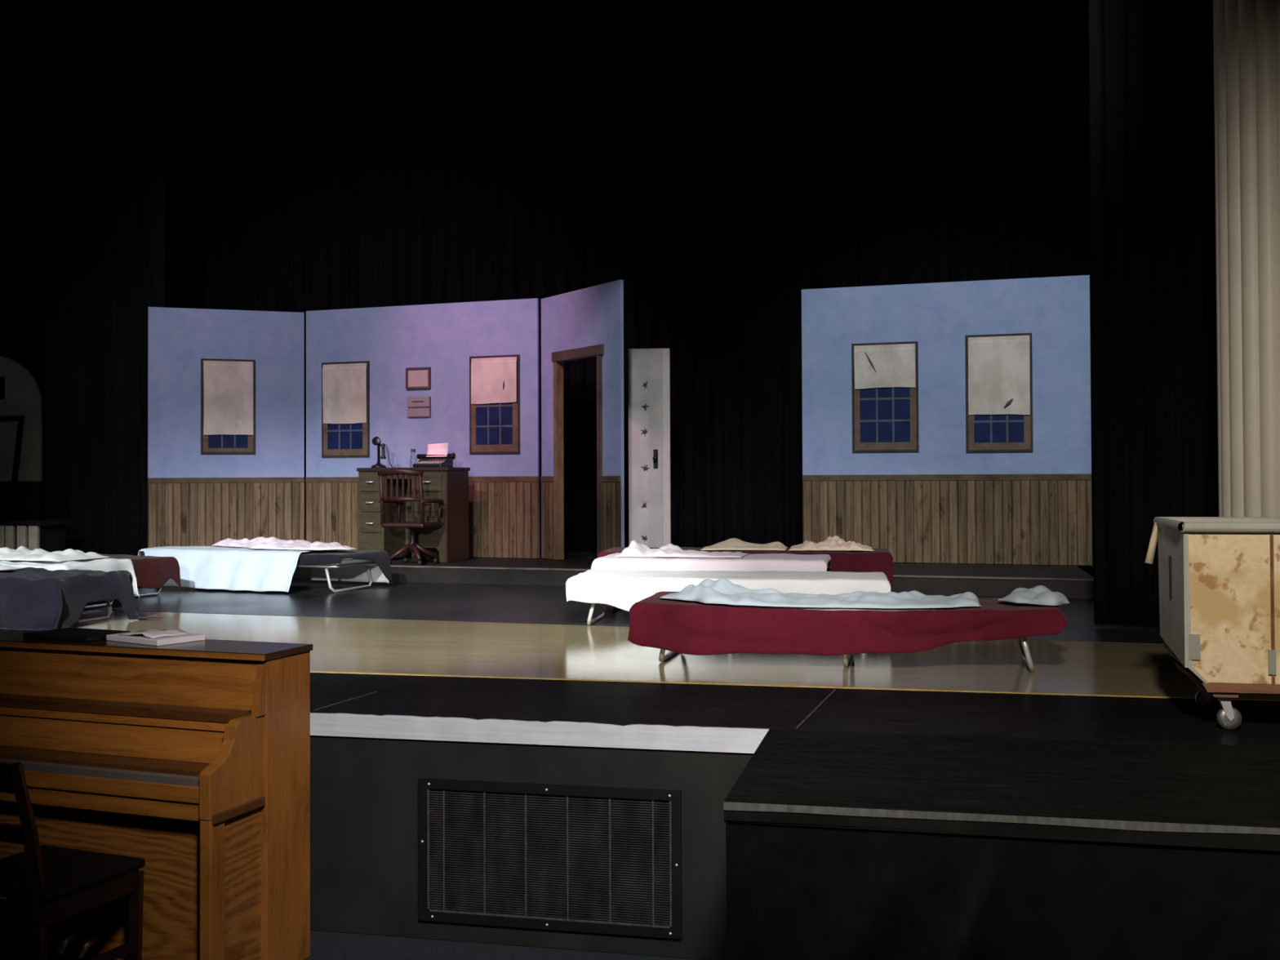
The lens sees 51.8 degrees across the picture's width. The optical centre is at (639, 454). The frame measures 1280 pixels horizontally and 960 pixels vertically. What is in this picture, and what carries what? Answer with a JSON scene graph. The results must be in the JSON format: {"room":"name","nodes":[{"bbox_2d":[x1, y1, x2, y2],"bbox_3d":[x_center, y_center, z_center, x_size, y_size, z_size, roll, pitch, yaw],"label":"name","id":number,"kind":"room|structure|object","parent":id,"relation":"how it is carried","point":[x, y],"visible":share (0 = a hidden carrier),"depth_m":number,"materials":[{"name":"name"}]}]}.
{"room":"event venue","nodes":[
{"label":"event venue","id":0,"kind":"room"},
{"bbox_2d":[0,0,4,356],"bbox_3d":[-9.693,-2.607,7.700,0.200,9.100,17.200,0,-1,12],"label":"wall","id":1,"kind":"structure","parent":0,"point":[2,2],"depth_m":16.05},
{"bbox_2d":[4,0,46,519],"bbox_3d":[1.552,-2.555,14.135,19.400,9.100,0.200,0,-1,12],"label":"wall","id":2,"kind":"structure","parent":0,"point":[25,20],"depth_m":16.02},
{"bbox_2d":[304,930,698,959],"bbox_3d":[-1.313,1.751,0.949,19.400,0.100,7.740,0,-1,12],"label":"floor","id":3,"kind":"structure","parent":0,"point":[324,945],"depth_m":4.67,"materials":[{"name":"grey carpet"}]},
{"bbox_2d":[0,762,145,959],"bbox_3d":[-1.881,1.325,4.085,0.446,0.862,0.502,-1,-1,22],"label":"wooden chair","id":4,"kind":"object","parent":3,"relation":"on","point":[59,884],"visible":1,"depth_m":3.98,"materials":[{"name":"brown wood"}]},
{"bbox_2d":[0,629,312,959],"bbox_3d":[-1.933,1.215,4.629,1.466,1.092,0.564,-1,-1,20],"label":"upright piano","id":5,"kind":"object","parent":3,"relation":"on","point":[191,760],"visible":0.93,"depth_m":4.41,"materials":[{"name":"brown wood"}]},
{"bbox_2d":[22,627,130,642],"bbox_3d":[-2.081,0.664,4.879,0.320,0.018,0.210,-1,-1,24],"label":"folder","id":6,"kind":"object","parent":5,"relation":"on","point":[73,634],"visible":0.84,"depth_m":4.83,"materials":[{"name":"black plastic"}]},
{"bbox_2d":[0,693,251,723],"bbox_3d":[-1.933,0.878,4.632,1.355,0.043,0.055,-1,-1,20],"label":"shelf","id":7,"kind":"object","parent":5,"relation":"attached to","point":[82,706],"depth_m":4.56,"materials":[{"name":"brown wood"}]},
{"bbox_2d":[106,628,204,645],"bbox_3d":[-1.752,0.652,4.773,0.300,0.036,0.200,-1,-1,34],"label":"book","id":8,"kind":"object","parent":5,"relation":"on","point":[153,637],"visible":1,"depth_m":4.71,"materials":[{"name":"white paper"}]},
{"bbox_2d":[723,728,1279,959],"bbox_3d":[2.251,1.319,3.544,3.945,0.805,1.132,0,-1,12],"label":"extension","id":9,"kind":"object","parent":3,"relation":"on","point":[840,845],"visible":1,"depth_m":3.43,"materials":[{"name":"black wood"}]},
{"bbox_2d":[310,735,753,959],"bbox_3d":[-0.467,1.363,4.816,19.000,0.790,0.155,0,-1,12],"label":"wall","id":10,"kind":"structure","parent":0,"point":[364,791],"depth_m":4.79,"materials":[{"name":"black paint"}]},
{"bbox_2d":[310,712,768,753],"bbox_3d":[-3.123,1.013,5.320,7.600,0.084,0.011,0,-1,12],"label":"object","id":11,"kind":"structure","parent":10,"relation":"attached to","point":[685,738],"depth_m":4.71,"materials":[{"name":"metal"}]},
{"bbox_2d":[417,777,682,939],"bbox_3d":[-0.330,1.430,4.697,0.972,0.512,0.017,0,-1,12],"label":"air vent","id":12,"kind":"object","parent":10,"relation":"in","point":[546,856],"visible":1,"depth_m":4.70,"materials":[{"name":"metal"}]},
{"bbox_2d":[84,565,1163,644],"bbox_3d":[0.741,1.048,10.318,19.000,0.042,7.500,0,-1,12],"label":"floor","id":13,"kind":"structure","parent":0,"point":[466,602],"depth_m":8.89,"materials":[{"name":"black wood"}]},
{"bbox_2d":[0,355,42,519],"bbox_3d":[-6.900,-0.020,14.001,1.250,2.280,0.080,0,-1,12],"label":"arched scenery","id":14,"kind":"object","parent":13,"relation":"on","point":[20,397],"visible":0.92,"depth_m":13.92,"materials":[{"name":"grey paint"}]},
{"bbox_2d":[0,415,24,481],"bbox_3d":[-6.762,-0.066,13.954,0.540,0.690,0.046,0,-1,12],"label":"picture frame","id":15,"kind":"object","parent":14,"relation":"on","point":[11,427],"depth_m":13.95,"materials":[{"name":"black wood"}]},
{"bbox_2d":[0,520,69,551],"bbox_3d":[-6.021,0.848,12.218,1.380,0.480,0.400,0,-1,12],"label":"bookshelf","id":16,"kind":"object","parent":13,"relation":"on","point":[49,535],"visible":0.44,"depth_m":11.96,"materials":[{"name":"black paint"}]},
{"bbox_2d":[84,600,113,609],"bbox_3d":[-4.436,0.878,8.991,1.800,0.302,0.600,-1,-1,18],"label":"cot","id":17,"kind":"object","parent":13,"relation":"on","point":[101,605],"visible":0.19,"depth_m":8.83,"materials":[{"name":"metal"}]},
{"bbox_2d":[0,558,139,597],"bbox_3d":[-4.423,0.859,8.982,1.908,0.320,0.704,-1,-1,18],"label":"sheet","id":18,"kind":"object","parent":17,"relation":"on","point":[106,565],"visible":0.38,"depth_m":8.68,"materials":[{"name":"white fabric"}]},
{"bbox_2d":[0,546,110,561],"bbox_3d":[-4.458,0.660,9.013,1.661,0.080,0.476,-1,-1,18],"label":"sheet","id":19,"kind":"object","parent":18,"relation":"on","point":[21,553],"visible":1,"depth_m":8.75,"materials":[{"name":"white fabric"}]},
{"bbox_2d":[44,0,165,555],"bbox_3d":[-5.196,-2.712,12.806,1.273,7.570,0.083,0,-1,12],"label":"curtain","id":20,"kind":"object","parent":13,"relation":"on","point":[105,115],"visible":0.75,"depth_m":12.79,"materials":[{"name":"black fabric"}]},
{"bbox_2d":[133,587,161,597],"bbox_3d":[-4.377,0.910,9.961,1.820,0.267,0.560,-1,-1,30],"label":"cot","id":21,"kind":"object","parent":13,"relation":"on","point":[158,588],"visible":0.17,"depth_m":9.66,"materials":[{"name":"metal"}]},
{"bbox_2d":[97,553,181,591],"bbox_3d":[-4.360,0.884,9.946,1.917,0.260,0.657,-1,-1,30],"label":"blanket","id":22,"kind":"object","parent":21,"relation":"on","point":[150,571],"visible":0.29,"depth_m":9.57,"materials":[{"name":"red fabric"}]},
{"bbox_2d":[296,558,376,592],"bbox_3d":[-2.983,0.911,10.432,1.860,0.267,0.600,-1,-1,22],"label":"cot","id":23,"kind":"object","parent":13,"relation":"on","point":[355,562],"visible":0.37,"depth_m":9.95,"materials":[{"name":"metal"}]},
{"bbox_2d":[292,558,389,583],"bbox_3d":[-2.973,0.896,10.434,1.904,0.240,0.659,-1,-1,22],"label":"sheet","id":24,"kind":"object","parent":23,"relation":"on","point":[357,574],"visible":0.16,"depth_m":10.53,"materials":[{"name":"fabric"}]},
{"bbox_2d":[139,549,392,583],"bbox_3d":[-2.957,0.889,10.429,1.929,0.275,0.686,-1,-1,22],"label":"blanket","id":25,"kind":"object","parent":24,"relation":"on","point":[380,557],"visible":0.39,"depth_m":10.07,"materials":[{"name":"grey fabric"}]},
{"bbox_2d":[137,546,317,591],"bbox_3d":[-3.238,0.882,10.336,1.613,0.299,0.585,-1,-1,22],"label":"sheet","id":26,"kind":"object","parent":25,"relation":"on","point":[206,567],"visible":0.76,"depth_m":10.06,"materials":[{"name":"white fabric"}]},
{"bbox_2d":[211,536,356,550],"bbox_3d":[-2.837,0.686,10.375,1.443,0.087,0.480,-1,-1,22],"label":"sheet","id":27,"kind":"object","parent":25,"relation":"on","point":[271,543],"visible":1,"depth_m":10.21,"materials":[{"name":"white fabric"}]},
{"bbox_2d":[586,603,608,625],"bbox_3d":[0.528,0.854,7.777,1.780,0.267,0.600,0,-1,8],"label":"cot","id":28,"kind":"object","parent":13,"relation":"on","point":[589,621],"visible":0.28,"depth_m":7.66,"materials":[{"name":"metal"}]},
{"bbox_2d":[565,569,891,611],"bbox_3d":[0.530,0.828,7.773,1.847,0.257,0.679,0,-1,8],"label":"sheet","id":29,"kind":"object","parent":28,"relation":"on","point":[621,589],"visible":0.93,"depth_m":7.54,"materials":[{"name":"white fabric"}]},
{"bbox_2d":[611,605,619,611],"bbox_3d":[0.482,0.837,8.545,1.420,0.327,0.600,0,-1,11],"label":"cot","id":30,"kind":"object","parent":13,"relation":"on","point":[613,608],"visible":0.12,"depth_m":8.42,"materials":[{"name":"metal"}]},
{"bbox_2d":[591,552,831,571],"bbox_3d":[0.476,0.733,8.545,1.494,0.165,0.678,0,-1,11],"label":"sheet","id":31,"kind":"object","parent":30,"relation":"on","point":[757,562],"visible":0.53,"depth_m":8.26,"materials":[{"name":"white fabric"}]},
{"bbox_2d":[614,540,749,557],"bbox_3d":[0.277,0.604,8.588,0.828,0.101,0.411,0,-1,11],"label":"sheet","id":32,"kind":"object","parent":31,"relation":"on","point":[634,549],"visible":1,"depth_m":8.47,"materials":[{"name":"white fabric"}]},
{"bbox_2d":[164,0,1093,566],"bbox_3d":[0.373,-2.724,13.212,13.905,7.580,0.170,0,-1,13],"label":"stage curtain","id":33,"kind":"object","parent":13,"relation":"on","point":[723,162],"visible":0.36,"depth_m":13.26,"materials":[{"name":"black fabric"}]},
{"bbox_2d":[304,551,1093,599],"bbox_3d":[-0.543,0.984,11.465,8.280,0.131,3.012,0,-1,12],"label":"platform","id":34,"kind":"object","parent":13,"relation":"on","point":[1072,581],"visible":0.29,"depth_m":10.40,"materials":[{"name":"black wood"}]},
{"bbox_2d":[147,306,304,547],"bbox_3d":[-3.925,-0.217,12.555,1.419,2.335,0.062,0,-1,-19],"label":"wall","id":35,"kind":"structure","parent":34,"relation":"on","point":[226,387],"depth_m":12.53,"materials":[{"name":"paint"}]},
{"bbox_2d":[203,360,253,435],"bbox_3d":[-3.911,-0.540,12.539,0.455,0.704,0.013,0,-1,-20],"label":"window shade","id":36,"kind":"object","parent":35,"relation":"attached to","point":[228,385],"depth_m":12.53,"materials":[{"name":"beige fabric"}]},
{"bbox_2d":[377,467,444,565],"bbox_3d":[-1.931,0.512,11.104,0.450,0.813,0.449,-1,-1,18],"label":"swivel chair","id":37,"kind":"object","parent":34,"relation":"on","point":[411,547],"visible":0.98,"depth_m":10.97,"materials":[{"name":"brown wood"}]},
{"bbox_2d":[356,466,470,562],"bbox_3d":[-1.997,0.520,11.622,0.885,0.815,0.472,-1,-1,18],"label":"office desk","id":38,"kind":"object","parent":34,"relation":"on","point":[449,542],"visible":0.7,"depth_m":11.51,"materials":[{"name":"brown wood"}]},
{"bbox_2d":[371,436,392,467],"bbox_3d":[-2.282,-0.024,11.678,0.200,0.276,0.132,-1,-1,18],"label":"telephone","id":39,"kind":"object","parent":38,"relation":"on","point":[376,441],"visible":0.97,"depth_m":11.66,"materials":[{"name":"black metal"}]},
{"bbox_2d":[409,448,416,467],"bbox_3d":[-1.995,0.029,11.603,0.060,0.166,0.059,-1,-1,18],"label":"glass bottle","id":40,"kind":"object","parent":38,"relation":"on","point":[413,460],"visible":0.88,"depth_m":11.58,"materials":[{"name":"clear glass"}]},
{"bbox_2d":[413,442,455,467],"bbox_3d":[-1.797,0.002,11.516,0.370,0.215,0.240,-1,-1,18],"label":"typewriter","id":41,"kind":"object","parent":38,"relation":"on","point":[437,455],"visible":1,"depth_m":11.53,"materials":[{"name":"black metal"}]},
{"bbox_2d":[305,297,539,558],"bbox_3d":[-2.066,-0.230,12.259,2.449,2.335,0.071,-1,-1,20],"label":"wall","id":42,"kind":"structure","parent":34,"relation":"on","point":[482,357],"depth_m":12.19,"materials":[{"name":"paint"}]},
{"bbox_2d":[322,363,366,423],"bbox_3d":[-2.804,-0.581,12.521,0.484,0.569,0.013,-1,-1,20],"label":"window shade","id":43,"kind":"object","parent":42,"relation":"attached to","point":[344,384],"depth_m":12.52,"materials":[{"name":"beige fabric"}]},
{"bbox_2d":[405,367,431,389],"bbox_3d":[-2.060,-0.713,12.258,0.256,0.200,0.021,-1,-1,20],"label":"framed certificate","id":44,"kind":"object","parent":42,"relation":"attached to","point":[416,378],"visible":1,"depth_m":12.25,"materials":[{"name":"paper"}]},
{"bbox_2d":[407,395,431,417],"bbox_3d":[-2.054,-0.444,12.257,0.250,0.197,0.011,-1,-1,20],"label":"notice","id":45,"kind":"object","parent":42,"relation":"attached to","point":[417,406],"visible":1,"depth_m":12.25,"materials":[{"name":"paper"}]},
{"bbox_2d":[471,356,516,404],"bbox_3d":[-1.327,-0.674,11.970,0.459,0.419,0.012,-1,-1,20],"label":"window shade","id":46,"kind":"object","parent":42,"relation":"attached to","point":[493,379],"depth_m":11.97,"materials":[{"name":"fabric"}]},
{"bbox_2d":[540,280,624,559],"bbox_3d":[-0.511,-0.251,11.323,0.083,2.335,1.368,0,-1,-32],"label":"wall","id":47,"kind":"structure","parent":34,"relation":"on","point":[588,322],"depth_m":11.15,"materials":[{"name":"paint"}]},
{"bbox_2d":[627,348,671,547],"bbox_3d":[0.083,-0.015,11.764,0.375,1.870,0.117,0,-1,6],"label":"door","id":48,"kind":"structure","parent":34,"relation":"on","point":[649,369],"depth_m":11.77,"materials":[{"name":"metal"}]},
{"bbox_2d":[801,275,1092,565],"bbox_3d":[2.507,-0.270,10.969,2.351,2.335,0.078,-1,-1,19],"label":"wall","id":49,"kind":"structure","parent":34,"relation":"on","point":[949,422],"depth_m":10.95,"materials":[{"name":"paint"}]},
{"bbox_2d":[853,343,915,389],"bbox_3d":[2.059,-0.744,11.111,0.514,0.369,0.013,-1,-1,19],"label":"window shade","id":50,"kind":"object","parent":49,"relation":"attached to","point":[876,366],"depth_m":11.11,"materials":[{"name":"beige fabric"}]},
{"bbox_2d":[968,335,1030,414],"bbox_3d":[2.941,-0.648,10.812,0.490,0.648,0.015,-1,-1,19],"label":"window shade","id":51,"kind":"object","parent":49,"relation":"attached to","point":[999,366],"depth_m":10.81,"materials":[{"name":"beige fabric"}]},
{"bbox_2d":[1088,0,1218,626],"bbox_3d":[3.519,-2.837,7.257,2.002,7.570,0.099,0,-1,15],"label":"curtain","id":52,"kind":"object","parent":13,"relation":"on","point":[1152,113],"visible":0.59,"depth_m":7.41,"materials":[{"name":"black fabric"}]},
{"bbox_3d":[0.743,0.847,9.265,1.950,0.327,0.560,0,-1,8],"label":"cot","id":53,"kind":"object","parent":13,"relation":"on","visible":0},
{"bbox_2d":[596,546,893,591],"bbox_3d":[0.734,0.791,9.262,2.031,0.259,0.645,0,-1,8],"label":"blanket","id":54,"kind":"object","parent":53,"relation":"on","point":[878,560],"visible":0.4,"depth_m":8.86,"materials":[{"name":"fabric"}]},
{"bbox_2d":[700,537,787,550],"bbox_3d":[0.735,0.623,9.269,0.596,0.074,0.369,0,-1,8],"label":"blanket","id":55,"kind":"object","parent":54,"relation":"on","point":[733,544],"visible":1,"depth_m":9.18,"materials":[{"name":"beige fabric"}]},
{"bbox_2d":[788,535,873,551],"bbox_3d":[1.330,0.610,9.183,0.579,0.094,0.411,0,-1,8],"label":"pillow","id":56,"kind":"object","parent":54,"relation":"on","point":[834,543],"visible":1,"depth_m":9.03,"materials":[{"name":"beige fabric"}]},
{"bbox_2d":[27,609,1279,699],"bbox_3d":[0.013,1.000,7.010,19.000,0.040,2.795,0,-1,12],"label":"floor","id":57,"kind":"structure","parent":0,"point":[353,645],"depth_m":6.25,"materials":[{"name":"beige wood"}]},
{"bbox_2d":[76,600,111,624],"bbox_3d":[-4.108,0.875,8.110,1.820,0.277,0.600,-1,-1,18],"label":"cot","id":58,"kind":"object","parent":57,"relation":"on","point":[108,602],"visible":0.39,"depth_m":8.01,"materials":[{"name":"metal"}]},
{"bbox_2d":[0,567,161,631],"bbox_3d":[-4.015,0.857,8.054,2.100,0.309,0.822,-1,-1,20],"label":"blanket","id":59,"kind":"object","parent":58,"relation":"on","point":[32,598],"visible":0.94,"depth_m":7.61,"materials":[{"name":"grey fabric"}]},
{"bbox_2d":[0,564,23,570],"bbox_3d":[-4.403,0.672,8.222,1.079,0.076,0.389,-1,-1,18],"label":"sheet","id":60,"kind":"object","parent":59,"relation":"on","point":[2,567],"visible":1,"depth_m":8.13,"materials":[{"name":"white fabric"}]},
{"bbox_2d":[310,671,1279,701],"bbox_3d":[-0.290,0.979,5.633,19.000,0.042,0.025,0,-1,12],"label":"trim","id":61,"kind":"structure","parent":57,"relation":"attached to","point":[310,671],"depth_m":5.42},
{"bbox_2d":[658,604,1035,671],"bbox_3d":[0.959,0.828,6.197,1.840,0.267,0.600,0,-1,12],"label":"cot","id":62,"kind":"object","parent":57,"relation":"on","point":[1023,644],"visible":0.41,"depth_m":5.93,"materials":[{"name":"metal"}]},
{"bbox_2d":[659,577,981,608],"bbox_3d":[0.837,0.637,6.185,1.474,0.106,0.551,0,-1,12],"label":"sheet","id":63,"kind":"object","parent":62,"relation":"on","point":[721,591],"visible":1,"depth_m":6.04,"materials":[{"name":"white fabric"}]},
{"bbox_2d":[627,591,1067,655],"bbox_3d":[0.964,0.791,6.188,1.961,0.237,0.693,0,-1,12],"label":"blanket","id":64,"kind":"object","parent":62,"relation":"on","point":[678,626],"visible":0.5,"depth_m":5.90,"materials":[{"name":"red fabric"}]},
{"bbox_2d":[998,585,1069,605],"bbox_3d":[1.794,0.628,5.983,0.343,0.069,0.339,-1,-1,41],"label":"pillow","id":65,"kind":"object","parent":64,"relation":"on","point":[1040,594],"visible":1,"depth_m":5.88,"materials":[{"name":"white fabric"}]},
{"bbox_2d":[1213,0,1279,516],"bbox_3d":[2.744,-3.103,5.689,0.680,8.099,0.680,0,-1,12],"label":"curtain","id":66,"kind":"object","parent":57,"relation":"on","point":[1246,33],"depth_m":5.51,"materials":[{"name":"beige fabric"}]},
{"bbox_2d":[310,672,1279,747],"bbox_3d":[-0.389,0.973,5.184,19.000,0.040,0.895,0,-1,12],"label":"floor","id":67,"kind":"structure","parent":0,"point":[1033,716],"depth_m":4.92,"materials":[{"name":"black wood"}]},
{"bbox_2d":[314,688,836,728],"bbox_3d":[0.672,0.945,4.956,3.674,0.004,0.875,0,-1,12],"label":"trim","id":68,"kind":"structure","parent":67,"relation":"attached to","point":[835,688],"depth_m":5.03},
{"bbox_2d":[1145,516,1279,729],"bbox_3d":[2.361,0.578,4.601,1.073,0.706,0.573,0,-1,12],"label":"cart","id":69,"kind":"object","parent":67,"relation":"on","point":[1219,577],"visible":1,"depth_m":4.43,"materials":[{"name":"wood"}]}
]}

